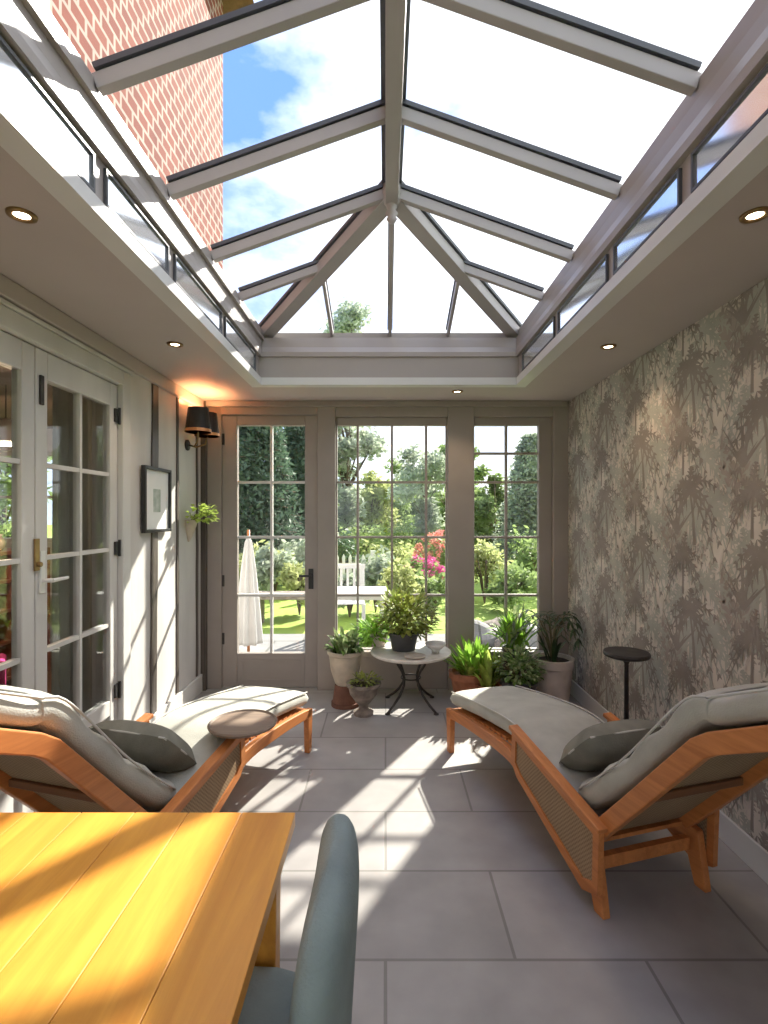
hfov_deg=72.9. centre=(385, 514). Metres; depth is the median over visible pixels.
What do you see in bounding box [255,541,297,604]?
shrub
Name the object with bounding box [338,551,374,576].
picket fence
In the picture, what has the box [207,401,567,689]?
wall
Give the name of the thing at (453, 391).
recessed light
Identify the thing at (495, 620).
rock
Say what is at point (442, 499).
tree
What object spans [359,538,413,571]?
shrub
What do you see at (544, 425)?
window
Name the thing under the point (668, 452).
wall
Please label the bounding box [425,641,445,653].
ceramic bowl
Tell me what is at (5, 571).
shelf unit
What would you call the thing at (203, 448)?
trim
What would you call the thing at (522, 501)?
conifer
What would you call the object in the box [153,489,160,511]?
print
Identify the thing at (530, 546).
shrub
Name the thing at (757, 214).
recessed light
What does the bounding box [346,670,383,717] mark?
stone urn
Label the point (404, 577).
shrub
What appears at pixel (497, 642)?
rock
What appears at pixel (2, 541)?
vase
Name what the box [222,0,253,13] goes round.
roof
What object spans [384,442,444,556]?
tree
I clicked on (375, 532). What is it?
shrub
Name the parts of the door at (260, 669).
kick moulding, handle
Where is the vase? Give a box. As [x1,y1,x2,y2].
[0,534,4,550]
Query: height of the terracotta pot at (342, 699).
0.170 m
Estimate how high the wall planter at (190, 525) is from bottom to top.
0.330 m
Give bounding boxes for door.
[0,330,33,812]
[34,347,120,726]
[222,416,316,686]
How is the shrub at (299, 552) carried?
on the lawn
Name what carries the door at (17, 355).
in the wall at (165, 567)
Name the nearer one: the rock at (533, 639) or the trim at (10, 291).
the trim at (10, 291)
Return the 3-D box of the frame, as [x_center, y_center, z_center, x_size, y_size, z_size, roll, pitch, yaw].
[0.037,-1.622,1.334,2.105,0.459,5.695,0,0,0]
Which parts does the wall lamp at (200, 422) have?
wall plate, arm, lamp shade, arm, lamp shade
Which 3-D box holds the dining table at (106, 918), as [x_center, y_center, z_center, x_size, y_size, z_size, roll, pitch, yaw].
[-0.640,1.150,0.915,0.819,0.780,0.830,0,0,0]
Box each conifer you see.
[239,426,304,586]
[264,426,304,556]
[489,432,536,570]
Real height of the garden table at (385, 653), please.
0.450 m
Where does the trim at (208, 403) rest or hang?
attached to the wall at (460, 420)
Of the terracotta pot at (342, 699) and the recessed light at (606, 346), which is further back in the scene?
the terracotta pot at (342, 699)
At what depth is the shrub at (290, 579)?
8.27 m
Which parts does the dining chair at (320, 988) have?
seat, backrest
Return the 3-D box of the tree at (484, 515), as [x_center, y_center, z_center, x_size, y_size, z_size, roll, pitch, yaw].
[3.402,-0.016,16.636,2.092,3.274,2.018,0,0,-29]
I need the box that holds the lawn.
[7,529,536,633]
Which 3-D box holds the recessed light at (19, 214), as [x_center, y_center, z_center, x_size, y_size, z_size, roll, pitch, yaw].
[-1.210,-0.995,1.730,0.092,0.010,0.092,0,0,0]
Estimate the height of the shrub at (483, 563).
1.215 m
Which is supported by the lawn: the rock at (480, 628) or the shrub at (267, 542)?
the shrub at (267, 542)
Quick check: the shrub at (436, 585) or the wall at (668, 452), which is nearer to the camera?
the wall at (668, 452)
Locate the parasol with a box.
[239,530,262,651]
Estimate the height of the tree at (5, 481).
5.764 m
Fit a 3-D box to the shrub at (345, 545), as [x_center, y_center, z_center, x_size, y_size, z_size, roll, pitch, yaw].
[-0.974,0.953,11.480,0.756,1.318,0.998,0,0,19]
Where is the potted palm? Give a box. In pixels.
[500,609,584,703]
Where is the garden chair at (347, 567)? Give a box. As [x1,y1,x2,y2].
[338,564,364,620]
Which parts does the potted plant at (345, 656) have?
pot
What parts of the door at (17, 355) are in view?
panel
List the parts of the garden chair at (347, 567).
seat, backrest, leg, leg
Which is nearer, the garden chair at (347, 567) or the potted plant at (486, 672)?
the potted plant at (486, 672)
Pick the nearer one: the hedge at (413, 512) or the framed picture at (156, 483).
the framed picture at (156, 483)
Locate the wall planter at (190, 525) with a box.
[185,502,218,541]
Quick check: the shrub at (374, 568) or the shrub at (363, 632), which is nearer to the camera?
the shrub at (363, 632)
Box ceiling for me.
[0,146,767,428]
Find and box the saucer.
[404,652,425,658]
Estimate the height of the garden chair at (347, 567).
0.920 m
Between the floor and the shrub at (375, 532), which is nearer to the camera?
the floor
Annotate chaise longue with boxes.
[0,685,312,812]
[446,682,767,919]
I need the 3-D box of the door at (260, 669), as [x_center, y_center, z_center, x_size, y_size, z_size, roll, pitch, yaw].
[-1.030,0.322,4.618,0.857,2.413,0.124,0,0,0]
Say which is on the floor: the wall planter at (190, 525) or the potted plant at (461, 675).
the potted plant at (461, 675)
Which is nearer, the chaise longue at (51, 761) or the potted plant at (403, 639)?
the chaise longue at (51, 761)
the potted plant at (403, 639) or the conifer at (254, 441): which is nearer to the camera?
the potted plant at (403, 639)
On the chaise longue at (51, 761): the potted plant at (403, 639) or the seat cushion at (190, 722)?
the seat cushion at (190, 722)
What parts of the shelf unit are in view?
shelf, shelf, shelf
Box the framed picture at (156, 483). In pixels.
[141,465,171,532]
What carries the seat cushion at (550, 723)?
on the chaise longue at (712, 750)
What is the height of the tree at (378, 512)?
3.288 m
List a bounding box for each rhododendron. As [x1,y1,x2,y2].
[404,554,444,578]
[412,529,444,572]
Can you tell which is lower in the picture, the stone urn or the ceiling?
the stone urn
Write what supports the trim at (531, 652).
attached to the wall at (460, 420)
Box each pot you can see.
[331,684,358,709]
[531,652,574,703]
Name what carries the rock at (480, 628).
on the patio
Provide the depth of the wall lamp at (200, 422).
4.10 m
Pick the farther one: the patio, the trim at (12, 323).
the patio
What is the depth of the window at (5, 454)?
6.09 m
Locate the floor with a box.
[7,650,767,1023]
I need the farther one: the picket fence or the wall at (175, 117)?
the picket fence
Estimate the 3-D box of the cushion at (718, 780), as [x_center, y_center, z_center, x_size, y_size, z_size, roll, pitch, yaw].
[1.153,0.825,1.804,0.470,0.753,0.928,0,0,-17]
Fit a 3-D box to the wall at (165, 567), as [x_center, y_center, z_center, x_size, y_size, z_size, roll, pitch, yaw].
[-1.704,0.270,1.270,0.192,2.540,6.940,0,0,0]
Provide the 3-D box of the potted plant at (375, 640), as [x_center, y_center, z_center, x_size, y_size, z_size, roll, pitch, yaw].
[-0.107,0.970,4.347,0.404,0.241,0.373,0,0,0]
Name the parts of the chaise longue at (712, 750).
leg, rail, panel frame, leg, panel frame, rail, rail, panel, leg, rail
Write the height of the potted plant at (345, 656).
0.474 m
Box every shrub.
[239,540,294,585]
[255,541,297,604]
[276,562,304,614]
[278,539,304,573]
[338,523,388,561]
[338,528,361,573]
[338,572,367,616]
[351,544,394,611]
[356,614,389,646]
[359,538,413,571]
[375,558,427,615]
[377,517,421,553]
[415,567,444,620]
[474,538,513,602]
[481,560,536,611]
[507,524,536,579]
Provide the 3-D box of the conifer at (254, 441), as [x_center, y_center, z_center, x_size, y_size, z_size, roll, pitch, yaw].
[-2.819,-0.871,11.620,2.499,4.992,2.680,0,0,9]
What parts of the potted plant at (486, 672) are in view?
pot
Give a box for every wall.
[0,429,52,643]
[49,0,222,269]
[92,374,200,720]
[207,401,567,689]
[568,278,767,850]
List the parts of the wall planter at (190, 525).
pot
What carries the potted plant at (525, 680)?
on the floor
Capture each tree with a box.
[0,457,51,537]
[318,293,388,534]
[338,470,404,542]
[382,458,414,545]
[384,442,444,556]
[420,444,482,534]
[474,464,527,548]
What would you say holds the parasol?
on the patio
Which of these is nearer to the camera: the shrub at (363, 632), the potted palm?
the potted palm
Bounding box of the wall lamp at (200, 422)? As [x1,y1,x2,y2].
[184,406,219,450]
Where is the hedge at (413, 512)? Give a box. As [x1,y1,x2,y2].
[244,492,507,544]
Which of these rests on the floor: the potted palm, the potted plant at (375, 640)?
the potted palm
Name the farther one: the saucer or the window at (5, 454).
the window at (5, 454)
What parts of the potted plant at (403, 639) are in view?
pot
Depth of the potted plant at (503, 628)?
4.37 m
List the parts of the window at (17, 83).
pane, pane frame, pane frame, pane, pane frame, pane, pane frame, pane, pane, pane frame, pane, pane frame, pane, pane frame, pane frame, pane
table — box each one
[0,813,294,1023]
[338,586,386,617]
[370,641,450,715]
[603,646,650,719]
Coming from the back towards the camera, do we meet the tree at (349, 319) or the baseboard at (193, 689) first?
the tree at (349, 319)
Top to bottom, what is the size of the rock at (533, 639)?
0.320 m
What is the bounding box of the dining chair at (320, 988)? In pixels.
[238,813,358,1023]
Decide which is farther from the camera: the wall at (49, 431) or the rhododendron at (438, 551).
the rhododendron at (438, 551)
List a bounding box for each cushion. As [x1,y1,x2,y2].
[0,685,175,809]
[145,686,308,812]
[450,686,608,816]
[578,682,767,808]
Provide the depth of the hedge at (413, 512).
26.82 m
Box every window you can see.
[0,36,767,370]
[0,452,51,541]
[43,0,48,8]
[336,418,446,649]
[474,418,551,649]
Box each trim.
[0,0,767,386]
[0,273,203,406]
[0,304,130,719]
[201,401,206,690]
[206,401,566,406]
[362,650,372,656]
[491,650,548,656]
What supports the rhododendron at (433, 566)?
on the lawn
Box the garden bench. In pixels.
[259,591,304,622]
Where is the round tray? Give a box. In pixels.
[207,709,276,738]
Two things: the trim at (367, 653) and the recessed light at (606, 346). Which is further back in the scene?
the trim at (367, 653)
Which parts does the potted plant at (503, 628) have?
pot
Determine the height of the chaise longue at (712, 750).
1.096 m
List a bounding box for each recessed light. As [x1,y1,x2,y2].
[5,206,37,223]
[167,341,182,347]
[452,390,462,392]
[600,344,616,349]
[739,206,767,223]
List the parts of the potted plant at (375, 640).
pot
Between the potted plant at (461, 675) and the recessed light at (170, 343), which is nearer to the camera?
the recessed light at (170, 343)
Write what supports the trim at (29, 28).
attached to the ceiling
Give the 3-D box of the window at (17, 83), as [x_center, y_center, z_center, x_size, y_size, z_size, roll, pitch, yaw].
[0.025,-1.133,1.375,1.998,0.131,4.980,0,0,0]
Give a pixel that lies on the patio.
(281, 642)
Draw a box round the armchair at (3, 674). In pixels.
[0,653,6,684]
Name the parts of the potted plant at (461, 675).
pot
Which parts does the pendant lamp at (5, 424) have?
lamp shade, cord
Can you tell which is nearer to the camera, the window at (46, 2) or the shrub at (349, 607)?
the window at (46, 2)
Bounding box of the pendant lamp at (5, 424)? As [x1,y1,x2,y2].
[0,385,10,445]
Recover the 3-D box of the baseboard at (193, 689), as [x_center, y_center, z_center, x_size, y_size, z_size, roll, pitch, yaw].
[-1.610,1.465,3.910,0.020,0.150,1.280,0,0,0]
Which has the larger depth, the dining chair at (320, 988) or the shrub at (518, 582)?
the shrub at (518, 582)
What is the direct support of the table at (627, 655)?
on the floor
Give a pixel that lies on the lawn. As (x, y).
(287, 619)
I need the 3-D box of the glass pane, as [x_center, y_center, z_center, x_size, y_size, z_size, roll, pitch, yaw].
[-1.943,0.351,3.240,0.072,2.319,0.440,0,0,0]
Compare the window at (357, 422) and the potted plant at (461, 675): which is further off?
the window at (357, 422)
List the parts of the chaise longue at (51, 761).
rail, panel, rail, panel frame, rail, leg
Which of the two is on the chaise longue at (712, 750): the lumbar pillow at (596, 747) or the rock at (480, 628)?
the lumbar pillow at (596, 747)
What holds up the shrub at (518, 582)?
on the lawn
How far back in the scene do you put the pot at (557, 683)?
4.09 m
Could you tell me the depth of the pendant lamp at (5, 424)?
3.92 m
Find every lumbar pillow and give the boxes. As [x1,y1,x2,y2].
[88,720,196,771]
[559,719,663,771]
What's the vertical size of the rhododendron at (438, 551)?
1.361 m
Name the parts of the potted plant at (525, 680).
pot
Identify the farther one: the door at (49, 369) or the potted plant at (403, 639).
the potted plant at (403, 639)
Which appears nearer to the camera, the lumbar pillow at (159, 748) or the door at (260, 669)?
the lumbar pillow at (159, 748)
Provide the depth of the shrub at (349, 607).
8.18 m
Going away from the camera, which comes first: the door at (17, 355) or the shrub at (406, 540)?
the door at (17, 355)
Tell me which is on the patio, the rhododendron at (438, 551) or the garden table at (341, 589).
the garden table at (341, 589)
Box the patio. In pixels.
[239,634,493,651]
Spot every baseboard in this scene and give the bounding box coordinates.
[149,674,201,723]
[570,680,767,883]
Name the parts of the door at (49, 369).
handle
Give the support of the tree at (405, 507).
on the lawn
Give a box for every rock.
[474,619,497,646]
[484,617,502,630]
[494,637,503,646]
[496,624,536,646]
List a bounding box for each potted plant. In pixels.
[322,626,364,686]
[350,615,392,646]
[368,584,442,651]
[443,635,500,692]
[472,649,512,688]
[483,599,542,674]
[491,644,547,691]
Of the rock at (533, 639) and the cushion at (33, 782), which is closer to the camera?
the cushion at (33, 782)
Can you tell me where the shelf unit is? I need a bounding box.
[0,547,49,680]

